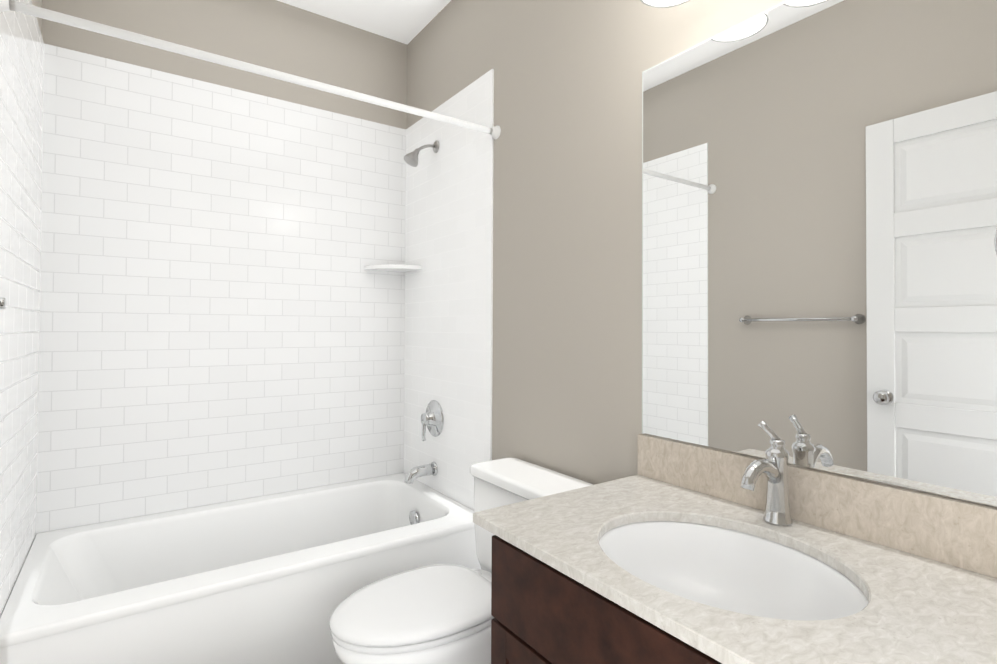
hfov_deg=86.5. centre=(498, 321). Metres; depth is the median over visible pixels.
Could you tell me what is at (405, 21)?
ceiling
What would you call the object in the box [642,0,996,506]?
mirror
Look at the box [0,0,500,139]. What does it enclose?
curtain rod
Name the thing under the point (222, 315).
wall tile
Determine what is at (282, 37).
wall
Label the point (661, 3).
vanity light
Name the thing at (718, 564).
sink
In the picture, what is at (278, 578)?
bathtub
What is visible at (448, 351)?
wall tile
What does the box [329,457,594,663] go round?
toilet
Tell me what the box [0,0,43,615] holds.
wall tile
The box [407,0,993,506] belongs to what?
wall
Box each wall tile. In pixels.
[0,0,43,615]
[36,43,405,534]
[404,69,493,509]
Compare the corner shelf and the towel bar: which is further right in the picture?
the corner shelf
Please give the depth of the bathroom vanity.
1.03 m
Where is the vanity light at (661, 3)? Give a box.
[640,0,689,7]
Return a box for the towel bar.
[0,298,5,308]
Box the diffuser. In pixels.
[652,0,672,1]
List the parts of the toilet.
lid, seat, tank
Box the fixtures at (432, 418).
[404,140,443,482]
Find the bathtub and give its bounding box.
[0,473,480,663]
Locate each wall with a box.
[31,0,41,34]
[42,0,406,128]
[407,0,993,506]
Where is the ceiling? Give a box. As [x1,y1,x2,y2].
[277,0,450,43]
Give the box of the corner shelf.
[364,264,421,272]
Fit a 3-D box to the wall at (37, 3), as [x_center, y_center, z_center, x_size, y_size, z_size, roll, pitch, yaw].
[-0.935,-0.151,0.761,0.100,2.796,3.000,1,-1,-35]
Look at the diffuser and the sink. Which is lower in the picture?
the sink
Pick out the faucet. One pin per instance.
(778, 476)
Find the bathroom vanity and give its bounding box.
[473,420,996,663]
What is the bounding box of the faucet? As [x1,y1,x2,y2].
[740,420,792,525]
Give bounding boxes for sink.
[599,521,867,620]
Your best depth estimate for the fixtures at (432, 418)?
2.54 m
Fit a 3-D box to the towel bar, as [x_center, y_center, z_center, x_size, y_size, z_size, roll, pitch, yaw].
[-0.956,-0.041,0.928,0.061,0.047,0.584,1,-1,-35]

